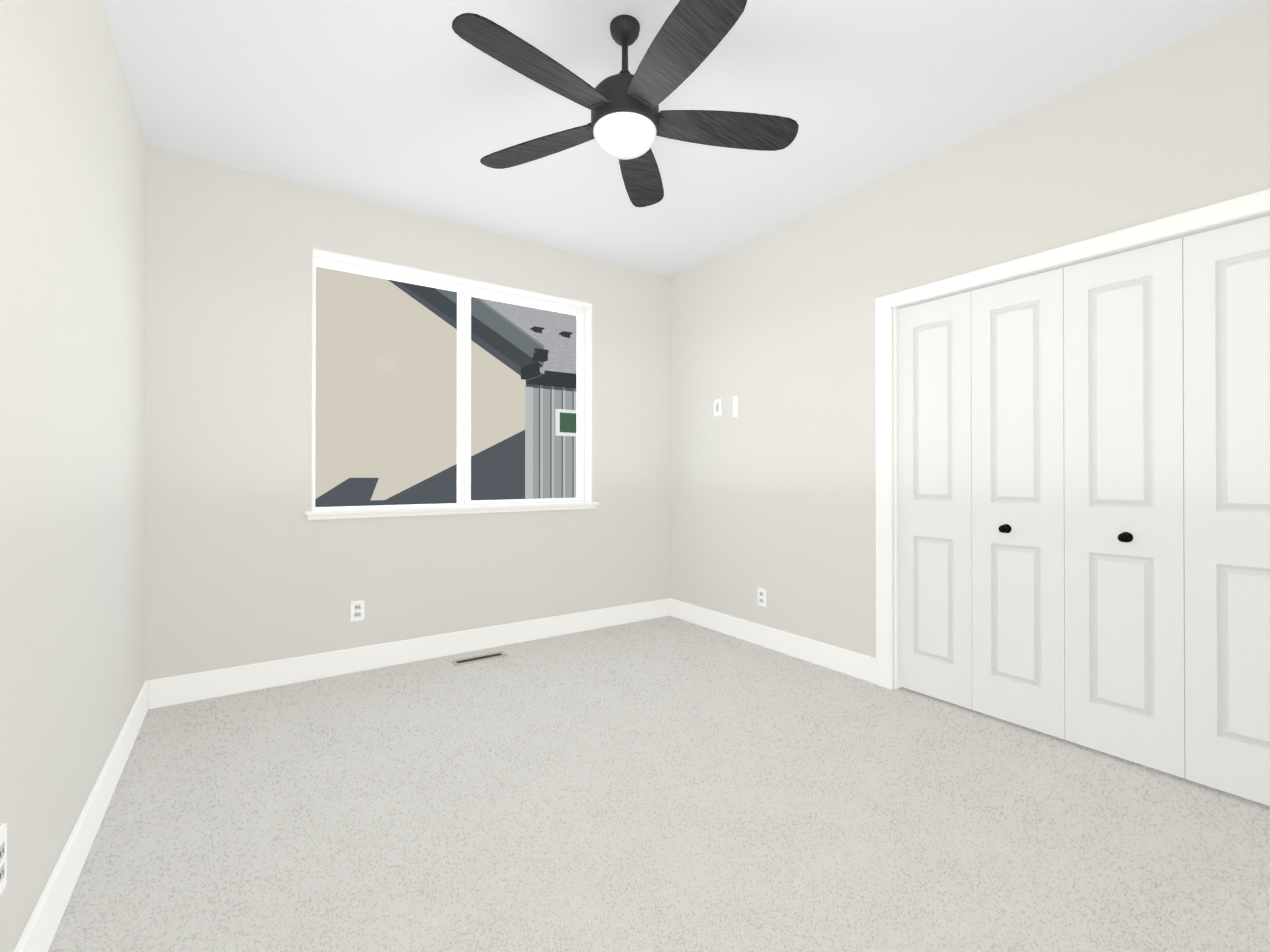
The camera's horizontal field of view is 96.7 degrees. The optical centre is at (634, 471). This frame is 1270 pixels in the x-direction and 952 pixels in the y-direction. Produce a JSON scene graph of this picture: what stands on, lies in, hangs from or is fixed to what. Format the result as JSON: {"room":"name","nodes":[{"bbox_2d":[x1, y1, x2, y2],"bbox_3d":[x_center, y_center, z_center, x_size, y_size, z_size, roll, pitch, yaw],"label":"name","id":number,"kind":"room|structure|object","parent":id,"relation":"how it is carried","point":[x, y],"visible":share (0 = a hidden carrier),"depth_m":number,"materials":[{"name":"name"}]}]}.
{"room":"empty bedroom","nodes":[
{"label":"empty bedroom","id":0,"kind":"room"},
{"bbox_2d":[0,0,146,951],"bbox_3d":[-1.329,-0.225,1.100,0.140,2.740,4.179,0,0,-35],"label":"wall","id":1,"kind":"structure","parent":0,"point":[73,158],"depth_m":1.52,"materials":[{"name":"white paint"}]},
{"bbox_2d":[0,823,6,894],"bbox_3d":[-1.248,0.769,1.109,0.008,0.125,0.072,0,0,-35],"label":"electrical outlet","id":2,"kind":"object","parent":1,"relation":"attached to","point":[3,855],"visible":1,"depth_m":1.12,"materials":[{"name":"white plastic"}]},
{"bbox_2d":[13,680,152,951],"bbox_3d":[-1.262,1.076,1.140,0.021,0.140,3.899,0,0,-35],"label":"baseboard","id":3,"kind":"structure","parent":1,"relation":"attached to","point":[43,922],"depth_m":1.61,"materials":[{"name":"white paint"}]},
{"bbox_2d":[145,146,669,680],"bbox_3d":[-0.732,-0.212,3.964,4.093,2.740,0.140,0,0,-35],"label":"wall","id":4,"kind":"structure","parent":0,"point":[247,560],"depth_m":3.12,"materials":[{"name":"white paint"}]},
{"bbox_2d":[351,600,364,621],"bbox_3d":[-1.604,0.805,3.268,0.072,0.116,0.008,0,0,-35],"label":"electrical outlet","id":5,"kind":"object","parent":4,"relation":"attached to","point":[357,610],"visible":1,"depth_m":3.27,"materials":[{"name":"white plastic"}]},
{"bbox_2d":[153,598,668,708],"bbox_3d":[-1.029,1.086,3.658,3.203,0.140,0.016,0,0,-35],"label":"baseboard","id":6,"kind":"structure","parent":4,"relation":"attached to","point":[168,691],"depth_m":3.32,"materials":[{"name":"white paint"}]},
{"bbox_2d":[312,248,591,510],"bbox_3d":[-1.096,-0.501,3.714,1.800,1.485,0.140,0,0,-35],"label":"window","id":7,"kind":"structure","parent":4,"relation":"in","point":[465,293],"depth_m":3.74,"materials":[{"name":"white plastic"}]},
{"bbox_2d":[305,502,598,519],"bbox_3d":[-1.073,0.245,3.682,1.870,0.048,0.134,0,0,-35],"label":"window sill","id":8,"kind":"structure","parent":4,"relation":"attached to","point":[381,512],"depth_m":3.53,"materials":[{"name":"white paint"}]},
{"bbox_2d":[48,616,1269,951],"bbox_3d":[0.357,1.210,2.255,4.233,0.120,4.179,0,0,-35],"label":"floor","id":9,"kind":"structure","parent":0,"point":[666,784],"depth_m":1.85,"materials":[{"name":"carpet"}]},
{"bbox_2d":[450,651,507,665],"bbox_3d":[-0.960,1.153,3.490,0.330,0.006,0.095,0,0,-35],"label":"air vent register","id":10,"kind":"object","parent":9,"relation":"on","point":[468,660],"visible":0.98,"depth_m":3.48,"materials":[{"name":"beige metal"}]},
{"bbox_2d":[103,0,1265,276],"bbox_3d":[0.357,-1.650,2.267,4.233,0.120,4.179,0,0,-35],"label":"ceiling","id":11,"kind":"structure","parent":0,"point":[419,106],"depth_m":2.37,"materials":[{"name":"white paint"}]},
{"bbox_2d":[591,14,658,135],"bbox_3d":[-0.036,-1.402,2.019,0.242,0.378,0.242,0,0,-35],"label":"motor","id":12,"kind":"object","parent":11,"relation":"hanging from","point":[624,32],"visible":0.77,"depth_m":1.94,"materials":[{"name":"grey metal"}]},
{"bbox_2d":[452,13,609,109],"bbox_3d":[-0.298,-1.258,1.761,0.555,0.041,0.158,0,0,-45],"label":"blade","id":13,"kind":"object","parent":12,"relation":"attached to","point":[501,44],"visible":0.92,"depth_m":1.71,"materials":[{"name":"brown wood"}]},
{"bbox_2d":[480,122,594,168],"bbox_3d":[-0.362,-1.256,2.188,0.555,0.041,0.158,0,0,27],"label":"blade","id":14,"kind":"object","parent":12,"relation":"attached to","point":[533,149],"visible":0.81,"depth_m":2.18,"materials":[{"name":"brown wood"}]},
{"bbox_2d":[593,112,655,159],"bbox_3d":[-0.036,-1.176,2.018,0.226,0.078,0.226,0,0,-35],"label":"globe","id":15,"kind":"object","parent":12,"relation":"attached to","point":[624,135],"visible":1,"depth_m":1.96},
{"bbox_2d":[619,148,663,206],"bbox_3d":[0.024,-1.255,2.381,0.158,0.041,0.555,0,0,9],"label":"blade","id":16,"kind":"object","parent":12,"relation":"attached to","point":[642,179],"visible":0.71,"depth_m":2.42,"materials":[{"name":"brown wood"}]},
{"bbox_2d":[626,0,746,108],"bbox_3d":[0.128,-1.258,1.690,0.158,0.041,0.555,0,0,-27],"label":"blade","id":17,"kind":"object","parent":12,"relation":"attached to","point":[689,37],"visible":0.88,"depth_m":1.66,"materials":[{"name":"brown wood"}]},
{"bbox_2d":[657,110,798,150],"bbox_3d":[0.327,-1.256,2.074,0.555,0.041,0.158,0,0,-9],"label":"blade","id":18,"kind":"object","parent":12,"relation":"attached to","point":[746,130],"visible":0.92,"depth_m":2.07,"materials":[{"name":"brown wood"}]},
{"bbox_2d":[670,0,1269,688],"bbox_3d":[1.449,-0.216,3.014,0.140,2.740,3.899,0,0,-35],"label":"wall","id":19,"kind":"structure","parent":0,"point":[772,488],"depth_m":3.20,"materials":[{"name":"white paint"}]},
{"bbox_2d":[714,399,721,415],"bbox_3d":[0.602,-0.467,4.114,0.008,0.120,0.075,0,0,-35],"label":"light switch","id":20,"kind":"object","parent":19,"relation":"attached to","point":[717,407],"visible":1,"depth_m":4.10,"materials":[{"name":"white plastic"}]},
{"bbox_2d":[733,396,737,417],"bbox_3d":[0.705,-0.457,3.966,0.006,0.150,0.045,0,0,-35],"label":"switch plate","id":21,"kind":"object","parent":19,"relation":"attached to","point":[735,406],"visible":1,"depth_m":3.96,"materials":[{"name":"white plastic"}]},
{"bbox_2d":[758,588,765,606],"bbox_3d":[0.843,0.835,3.758,0.008,0.116,0.072,0,0,-35],"label":"electrical outlet","id":22,"kind":"object","parent":19,"relation":"attached to","point":[761,597],"visible":1,"depth_m":3.75,"materials":[{"name":"white plastic"}]},
{"bbox_2d":[669,598,875,683],"bbox_3d":[0.802,1.087,3.805,0.021,0.140,1.795,0,0,-35],"label":"baseboard","id":23,"kind":"structure","parent":19,"relation":"attached to","point":[861,666],"depth_m":3.60,"materials":[{"name":"white paint"}]},
{"bbox_2d":[898,291,971,709],"bbox_3d":[1.516,0.136,2.861,0.035,1.999,0.368,0,0,-35],"label":"closet door","id":24,"kind":"structure","parent":19,"relation":"in","point":[934,508],"depth_m":2.84,"materials":[{"name":"white paint"}]},
{"bbox_2d":[971,268,1064,739],"bbox_3d":[1.706,0.134,2.542,0.083,1.999,0.368,0,0,-35],"label":"closet door","id":25,"kind":"structure","parent":19,"relation":"in","point":[1018,536],"depth_m":2.53,"materials":[{"name":"white paint"}]},
{"bbox_2d":[875,189,1269,689],"bbox_3d":[1.848,0.104,2.415,0.160,2.095,1.688,0,0,-35],"label":"trim","id":26,"kind":"structure","parent":19,"relation":"attached to","point":[1252,206],"depth_m":2.99,"materials":[{"name":"white paint"}]},
{"bbox_2d":[1064,238,1184,777],"bbox_3d":[1.917,0.133,2.237,0.083,1.999,0.368,0,0,-35],"label":"closet door","id":27,"kind":"structure","parent":19,"relation":"in","point":[1124,504],"depth_m":2.23,"materials":[{"name":"white paint"}]},
{"bbox_2d":[1183,216,1269,805],"bbox_3d":[2.147,0.132,1.946,0.035,1.999,0.368,0,0,-35],"label":"closet door","id":28,"kind":"structure","parent":19,"relation":"in","point":[1226,292],"depth_m":2.00,"materials":[{"name":"white paint"}]},
{"label":"outside","id":29,"kind":"structure","parent":0,"visible":0},
{"bbox_2d":[315,267,576,509],"bbox_3d":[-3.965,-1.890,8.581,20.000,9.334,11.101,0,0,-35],"label":"window glass","id":30,"kind":"structure","parent":29,"point":[377,319],"depth_m":6.63,"materials":[{"name":"clear glass"}]}
]}

